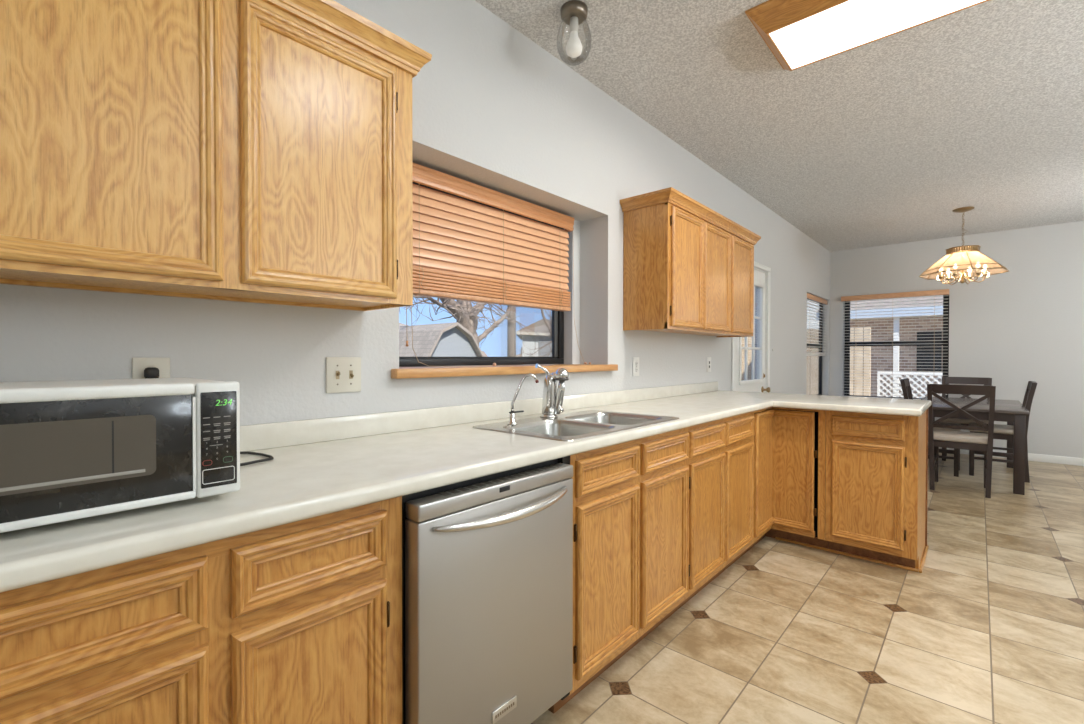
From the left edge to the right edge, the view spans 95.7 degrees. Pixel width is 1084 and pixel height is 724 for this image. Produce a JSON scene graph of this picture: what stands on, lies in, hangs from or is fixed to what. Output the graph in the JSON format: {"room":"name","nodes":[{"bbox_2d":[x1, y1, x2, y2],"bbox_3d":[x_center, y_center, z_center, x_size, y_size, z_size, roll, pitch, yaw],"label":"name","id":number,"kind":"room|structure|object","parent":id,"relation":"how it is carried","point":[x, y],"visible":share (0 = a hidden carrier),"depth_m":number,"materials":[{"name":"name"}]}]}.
{"room":"kitchen","nodes":[
{"label":"kitchen","id":0,"kind":"room"},
{"bbox_2d":[0,0,829,425],"bbox_3d":[0.577,-0.183,3.175,0.200,2.671,10.713,1,1,42],"label":"wall","id":1,"kind":"structure","parent":0,"point":[493,109],"depth_m":2.09,"materials":[{"name":"grey paint"}]},
{"bbox_2d":[132,358,169,378],"bbox_3d":[-0.996,0.045,1.253,0.008,0.113,0.077,1,1,42],"label":"wall outlet","id":2,"kind":"object","parent":1,"relation":"attached to","point":[139,365],"visible":0.47,"depth_m":1.25,"materials":[{"name":"beige plastic"}]},
{"bbox_2d":[0,0,431,310],"bbox_3d":[-0.964,-0.550,1.040,0.329,0.763,1.521,1,1,42],"label":"upper cabinet","id":3,"kind":"object","parent":1,"relation":"attached to","point":[250,151],"visible":1,"depth_m":1.09,"materials":[{"name":"brown wood"}]},
{"bbox_2d":[326,357,360,392],"bbox_3d":[-0.653,0.042,1.629,0.019,0.117,0.120,1,1,42],"label":"light switch","id":4,"kind":"object","parent":1,"relation":"attached to","point":[343,374],"visible":1,"depth_m":1.63,"materials":[{"name":"beige plastic"}]},
{"bbox_2d":[240,382,717,451],"bbox_3d":[-0.183,0.212,2.158,0.019,0.074,4.778,1,1,42],"label":"backsplash","id":5,"kind":"structure","parent":1,"relation":"attached to","point":[253,437],"depth_m":1.82,"materials":[{"name":"beige laminate"}]},
{"bbox_2d":[391,182,617,378],"bbox_3d":[-0.164,-0.383,2.379,0.337,0.873,1.428,1,1,42],"label":"window","id":6,"kind":"structure","parent":1,"relation":"in","point":[462,366],"depth_m":2.32,"materials":[{"name":"black"}]},
{"bbox_2d":[405,162,590,366],"bbox_3d":[-0.184,-0.397,2.354,0.158,0.829,1.228,1,1,42],"label":"blind","id":7,"kind":"object","parent":6,"relation":"attached to","point":[465,250],"visible":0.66,"depth_m":2.31,"materials":[{"name":"brown wood"}]},
{"bbox_2d":[563,220,579,363],"bbox_3d":[-0.254,-0.441,2.464,0.100,1.200,1.650,1,1,42],"label":"trim","id":8,"kind":"structure","parent":1,"relation":"attached to","point":[571,349],"depth_m":2.90,"materials":[{"name":"white paint"}]},
{"bbox_2d":[633,357,638,375],"bbox_3d":[0.580,0.029,3.023,0.008,0.117,0.073,1,1,42],"label":"wall outlet","id":9,"kind":"object","parent":1,"relation":"attached to","point":[635,359],"visible":1,"depth_m":3.02,"materials":[{"name":"white plastic"}]},
{"bbox_2d":[620,187,760,336],"bbox_3d":[1.065,-0.572,3.319,0.329,0.763,1.470,1,1,42],"label":"upper cabinet","id":10,"kind":"object","parent":1,"relation":"attached to","point":[688,267],"visible":1,"depth_m":2.90,"materials":[{"name":"brown wood"}]},
{"bbox_2d":[707,357,710,371],"bbox_3d":[1.307,0.021,3.841,0.007,0.117,0.075,1,1,42],"label":"wall outlet","id":11,"kind":"object","parent":1,"relation":"attached to","point":[708,358],"visible":1,"depth_m":3.83,"materials":[{"name":"white plastic"}]},
{"bbox_2d":[731,261,770,392],"bbox_3d":[1.930,0.101,4.575,0.075,2.075,0.990,1,1,42],"label":"trim","id":12,"kind":"structure","parent":1,"relation":"attached to","point":[757,265],"depth_m":4.87,"materials":[{"name":"white paint"}]},
{"bbox_2d":[736,269,770,392],"bbox_3d":[1.948,0.126,4.551,0.108,2.005,0.843,1,1,42],"label":"door","id":13,"kind":"structure","parent":1,"relation":"in","point":[754,385],"depth_m":4.72,"materials":[{"name":"white paint"}]},
{"bbox_2d":[807,298,822,394],"bbox_3d":[3.606,-0.172,6.495,0.129,1.383,1.176,1,1,42],"label":"window","id":14,"kind":"structure","parent":1,"relation":"in","point":[819,346],"depth_m":6.93,"materials":[{"name":"black"}]},
{"bbox_2d":[807,293,826,355],"bbox_3d":[3.606,-0.471,6.492,0.056,0.782,1.164,1,1,42],"label":"window blind","id":15,"kind":"object","parent":14,"relation":"attached to","point":[809,296],"visible":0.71,"depth_m":6.49,"materials":[{"name":"brown wood"}]},
{"bbox_2d":[475,0,1083,251],"bbox_3d":[2.259,-1.551,1.664,4.900,0.100,10.713,1,1,42],"label":"ceiling","id":16,"kind":"structure","parent":0,"point":[980,106],"depth_m":2.90,"materials":[{"name":"white paint"}]},
{"bbox_2d":[557,0,590,65],"bbox_3d":[0.137,-1.395,2.102,0.149,0.224,0.149,1,1,42],"label":"globe light","id":17,"kind":"object","parent":16,"relation":"attached to","point":[574,13],"visible":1,"depth_m":2.09,"materials":[{"name":"glass"}]},
{"bbox_2d":[570,16,577,31],"bbox_3d":[0.137,-1.438,2.102,0.038,0.060,0.038,1,1,42],"label":"socket","id":18,"kind":"object","parent":17,"relation":"attached to","point":[573,19],"depth_m":2.09,"materials":[{"name":"white"}]},
{"bbox_2d":[745,0,988,70],"bbox_3d":[1.515,-1.461,1.909,1.225,0.084,0.557,1,1,42],"label":"ceiling light","id":19,"kind":"object","parent":16,"relation":"attached to","point":[799,33],"visible":1,"depth_m":2.07,"materials":[{"name":"white plastic"}]},
{"bbox_2d":[919,207,1009,284],"bbox_3d":[4.226,-1.161,4.929,0.656,0.746,0.656,0,1,7],"label":"chandelier","id":20,"kind":"object","parent":16,"relation":"hanging from","point":[960,250],"visible":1,"depth_m":4.89,"materials":[{"name":"beige glass"}]},
{"bbox_2d":[531,453,1083,723],"bbox_3d":[2.256,1.200,1.694,4.900,0.060,10.713,1,1,42],"label":"floor","id":21,"kind":"structure","parent":0,"point":[990,630],"depth_m":2.11,"materials":[{"name":"tile"}]},
{"bbox_2d":[0,496,401,723],"bbox_3d":[-0.948,0.739,0.853,0.618,0.874,1.242,1,1,42],"label":"base cabinet","id":22,"kind":"object","parent":21,"relation":"on","point":[298,622],"visible":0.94,"depth_m":0.86,"materials":[{"name":"brown wood"}]},
{"bbox_2d":[0,382,931,592],"bbox_3d":[0.341,0.236,1.740,1.358,0.112,4.850,1,1,42],"label":"countertop","id":23,"kind":"structure","parent":22,"relation":"on","point":[320,466],"depth_m":1.30,"materials":[{"name":"beige laminate"}]},
{"bbox_2d":[0,367,273,532],"bbox_3d":[-0.871,0.138,1.002,0.513,0.244,0.666,1,1,42],"label":"microwave","id":24,"kind":"object","parent":23,"relation":"on","point":[70,449],"visible":1,"depth_m":0.81,"materials":[{"name":"white plastic"}]},
{"bbox_2d":[203,416,230,445],"bbox_3d":[-0.606,0.129,0.915,0.001,0.053,0.044,1,1,42],"label":"print","id":25,"kind":"object","parent":24,"relation":"attached to","point":[216,429],"depth_m":0.91,"materials":[{"name":"grey"}]},
{"bbox_2d":[507,373,538,424],"bbox_3d":[-0.076,0.145,1.953,0.126,0.202,0.039,0,1,-18],"label":"tap","id":26,"kind":"object","parent":23,"relation":"on","point":[512,421],"visible":1,"depth_m":1.94,"materials":[{"name":"silver metal"}]},
{"bbox_2d":[535,364,568,417],"bbox_3d":[0.060,0.125,2.170,0.149,0.238,0.118,1,1,42],"label":"kitchen faucet","id":27,"kind":"object","parent":23,"relation":"on","point":[552,402],"visible":1,"depth_m":2.16,"materials":[{"name":"silver metal"}]},
{"bbox_2d":[472,410,678,440],"bbox_3d":[0.169,0.333,2.029,0.486,0.174,0.808,1,1,42],"label":"sink","id":28,"kind":"object","parent":23,"relation":"in","point":[572,426],"visible":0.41,"depth_m":2.04,"materials":[{"name":"silver metal"}]},
{"bbox_2d":[402,456,572,723],"bbox_3d":[-0.276,0.732,1.500,0.667,0.869,0.602,1,1,42],"label":"dishwasher","id":29,"kind":"object","parent":21,"relation":"on","point":[487,561],"visible":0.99,"depth_m":1.25,"materials":[{"name":"silver metal"}]},
{"bbox_2d":[548,428,688,713],"bbox_3d":[0.156,0.727,2.094,0.618,0.874,0.853,1,1,42],"label":"base cabinet","id":30,"kind":"object","parent":21,"relation":"on","point":[631,498],"visible":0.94,"depth_m":1.83,"materials":[{"name":"brown wood"}]},
{"bbox_2d":[673,419,725,612],"bbox_3d":[0.580,0.722,2.570,0.618,0.874,0.422,1,1,42],"label":"base cabinet","id":31,"kind":"object","parent":21,"relation":"on","point":[706,462],"visible":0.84,"depth_m":2.36,"materials":[{"name":"brown wood"}]},
{"bbox_2d":[711,412,753,580],"bbox_3d":[0.867,0.719,2.892,0.618,0.874,0.440,1,1,42],"label":"base cabinet","id":32,"kind":"object","parent":21,"relation":"on","point":[739,448],"visible":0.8,"depth_m":2.69,"materials":[{"name":"brown wood"}]},
{"bbox_2d":[741,407,827,555],"bbox_3d":[1.420,0.715,3.303,0.897,0.874,0.909,1,1,42],"label":"base cabinet","id":33,"kind":"object","parent":21,"relation":"on","point":[790,443],"visible":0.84,"depth_m":3.03,"materials":[{"name":"brown wood"}]},
{"bbox_2d":[775,409,928,572],"bbox_3d":[1.930,0.718,3.083,0.757,0.874,0.578,1,1,42],"label":"base cabinet","id":34,"kind":"object","parent":21,"relation":"on","point":[876,489],"visible":0.98,"depth_m":2.78,"materials":[{"name":"brown wood"}]},
{"bbox_2d":[900,378,961,476],"bbox_3d":[4.079,0.660,5.159,0.492,0.948,0.450,1,1,42],"label":"dining chair","id":35,"kind":"object","parent":21,"relation":"on","point":[905,384],"visible":0.41,"depth_m":5.04,"materials":[{"name":"brown wood"}]},
{"bbox_2d":[933,421,961,430],"bbox_3d":[4.109,0.667,5.131,0.410,0.052,0.428,1,1,42],"label":"seat cushion","id":36,"kind":"object","parent":35,"relation":"on","point":[936,428],"depth_m":4.97,"materials":[{"name":"beige fabric"}]},
{"bbox_2d":[927,384,995,497],"bbox_3d":[3.749,0.668,4.400,0.450,0.948,0.492,1,1,42],"label":"dining chair","id":37,"kind":"object","parent":21,"relation":"on","point":[937,438],"visible":0.99,"depth_m":4.27,"materials":[{"name":"brown wood"}]},
{"bbox_2d":[934,429,987,444],"bbox_3d":[3.776,0.674,4.431,0.428,0.052,0.410,1,1,42],"label":"seat cushion","id":38,"kind":"object","parent":37,"relation":"on","point":[945,436],"depth_m":4.33,"materials":[{"name":"beige fabric"}]},
{"bbox_2d":[942,377,991,460],"bbox_3d":[4.887,0.656,5.666,0.450,0.948,0.492,1,1,42],"label":"dining chair","id":39,"kind":"object","parent":21,"relation":"on","point":[945,380],"visible":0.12,"depth_m":5.75,"materials":[{"name":"brown wood"}]},
{"bbox_2d":[942,418,988,423],"bbox_3d":[4.859,0.662,5.635,0.428,0.052,0.410,1,1,42],"label":"seat cushion","id":40,"kind":"object","parent":39,"relation":"on","point":[952,420],"depth_m":5.51,"materials":[{"name":"beige fabric"}]},
{"bbox_2d":[921,396,1028,494],"bbox_3d":[4.337,0.775,4.993,0.795,0.722,1.485,1,1,42],"label":"dining table","id":41,"kind":"object","parent":21,"relation":"on","point":[1012,412],"visible":0.52,"depth_m":4.37,"materials":[{"name":"grey wood"}]},
{"bbox_2d":[969,381,1036,482],"bbox_3d":[4.594,0.663,4.914,0.492,0.948,0.450,1,1,42],"label":"dining chair","id":42,"kind":"object","parent":21,"relation":"on","point":[1003,432],"visible":0.45,"depth_m":4.78,"materials":[{"name":"brown wood"}]},
{"bbox_2d":[969,422,1013,433],"bbox_3d":[4.563,0.669,4.942,0.410,0.052,0.428,1,1,42],"label":"seat cushion","id":43,"kind":"object","parent":42,"relation":"on","point":[998,428],"depth_m":4.83,"materials":[{"name":"beige fabric"}]},
{"bbox_2d":[829,221,1083,457],"bbox_3d":[5.864,-0.203,5.506,4.600,2.671,0.200,1,1,42],"label":"wall","id":44,"kind":"structure","parent":0,"point":[1018,326],"depth_m":5.73,"materials":[{"name":"grey paint"}]},
{"bbox_2d":[844,295,948,398],"bbox_3d":[4.676,-0.190,6.532,1.136,1.416,0.147,1,1,42],"label":"window","id":45,"kind":"structure","parent":44,"relation":"in","point":[848,343],"depth_m":6.51,"materials":[{"name":"glass"},{"name":"black metal"}]},
{"bbox_2d":[841,289,948,399],"bbox_3d":[4.598,-0.207,6.457,1.155,1.392,0.061,1,1,42],"label":"window blind","id":46,"kind":"object","parent":45,"relation":"attached to","point":[930,293],"visible":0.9,"depth_m":6.43,"materials":[{"name":"brown wood"}]},
{"bbox_2d":[939,447,1083,465],"bbox_3d":[5.792,1.090,5.440,4.600,0.085,0.014,1,1,42],"label":"baseboard","id":47,"kind":"structure","parent":44,"relation":"attached to","point":[1031,457],"depth_m":5.52,"materials":[{"name":"white paint"}]},
{"label":"outside","id":48,"kind":"structure","parent":0,"visible":0},
{"bbox_3d":[0.909,1.208,25.978,90.000,0.200,80.000,1,1,42],"label":"ground","id":49,"kind":"structure","parent":48,"visible":0},
{"bbox_2d":[399,322,483,366],"bbox_3d":[-3.277,0.132,13.025,3.350,2.223,1.860,1,1,42],"label":"shed","id":50,"kind":"object","parent":49,"relation":"on","point":[442,339],"visible":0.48,"depth_m":12.04,"materials":[{"name":"grey"}]},
{"bbox_2d":[399,295,545,365],"bbox_3d":[-2.030,-1.710,14.309,3.714,5.959,7.512,0,1,32],"label":"bare tree","id":51,"kind":"object","parent":49,"relation":"on","point":[462,311],"visible":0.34,"depth_m":14.74,"materials":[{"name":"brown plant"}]},
{"bbox_2d":[507,305,515,356],"bbox_3d":[-1.004,-2.340,16.266,0.296,7.301,0.296,1,1,42],"label":"utility pole","id":52,"kind":"object","parent":49,"relation":"on","point":[511,325],"visible":0.19,"depth_m":16.16,"materials":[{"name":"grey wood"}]},
{"bbox_2d":[516,319,551,364],"bbox_3d":[0.951,-0.481,24.953,4.200,3.200,10.650,1,1,42],"label":"house","id":53,"kind":"structure","parent":49,"relation":"on","point":[539,326],"depth_m":20.91,"materials":[{"name":"grey"}]},
{"bbox_2d":[517,309,551,356],"bbox_3d":[0.677,-1.613,16.417,3.385,5.655,3.983,0,1,0],"label":"bare tree","id":54,"kind":"object","parent":49,"relation":"on","point":[542,311],"visible":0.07,"depth_m":15.70,"materials":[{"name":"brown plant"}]},
{"bbox_2d":[741,337,754,379],"bbox_3d":[6.089,0.188,14.262,0.100,2.100,14.600,1,1,42],"label":"fence","id":55,"kind":"object","parent":49,"relation":"on","point":[743,338],"visible":0.07,"depth_m":13.92,"materials":[{"name":"beige wood"}]},
{"bbox_2d":[807,299,818,328],"bbox_3d":[9.810,-2.432,25.784,6.900,7.100,21.200,1,1,42],"label":"house","id":56,"kind":"structure","parent":49,"relation":"on","point":[809,305],"depth_m":26.70,"materials":[{"name":"grey"}]},
{"bbox_2d":[806,327,870,395],"bbox_3d":[5.204,0.331,9.328,1.740,1.920,0.050,1,1,42],"label":"fence","id":57,"kind":"object","parent":49,"relation":"on","point":[863,361],"visible":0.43,"depth_m":8.89,"materials":[{"name":"beige wood"}]},
{"bbox_2d":[816,295,942,397],"bbox_3d":[9.705,-0.763,10.003,6.450,4.100,4.140,1,1,42],"label":"neighbor house","id":58,"kind":"structure","parent":49,"relation":"on","point":[900,331],"depth_m":10.10,"materials":[{"name":"brick"}]},
{"bbox_2d":[877,371,942,397],"bbox_3d":[7.086,0.742,9.364,1.150,1.100,0.040,1,1,42],"label":"lattice panel","id":59,"kind":"object","parent":49,"relation":"on","point":[931,374],"visible":0.34,"depth_m":9.43,"materials":[{"name":"white paint"}]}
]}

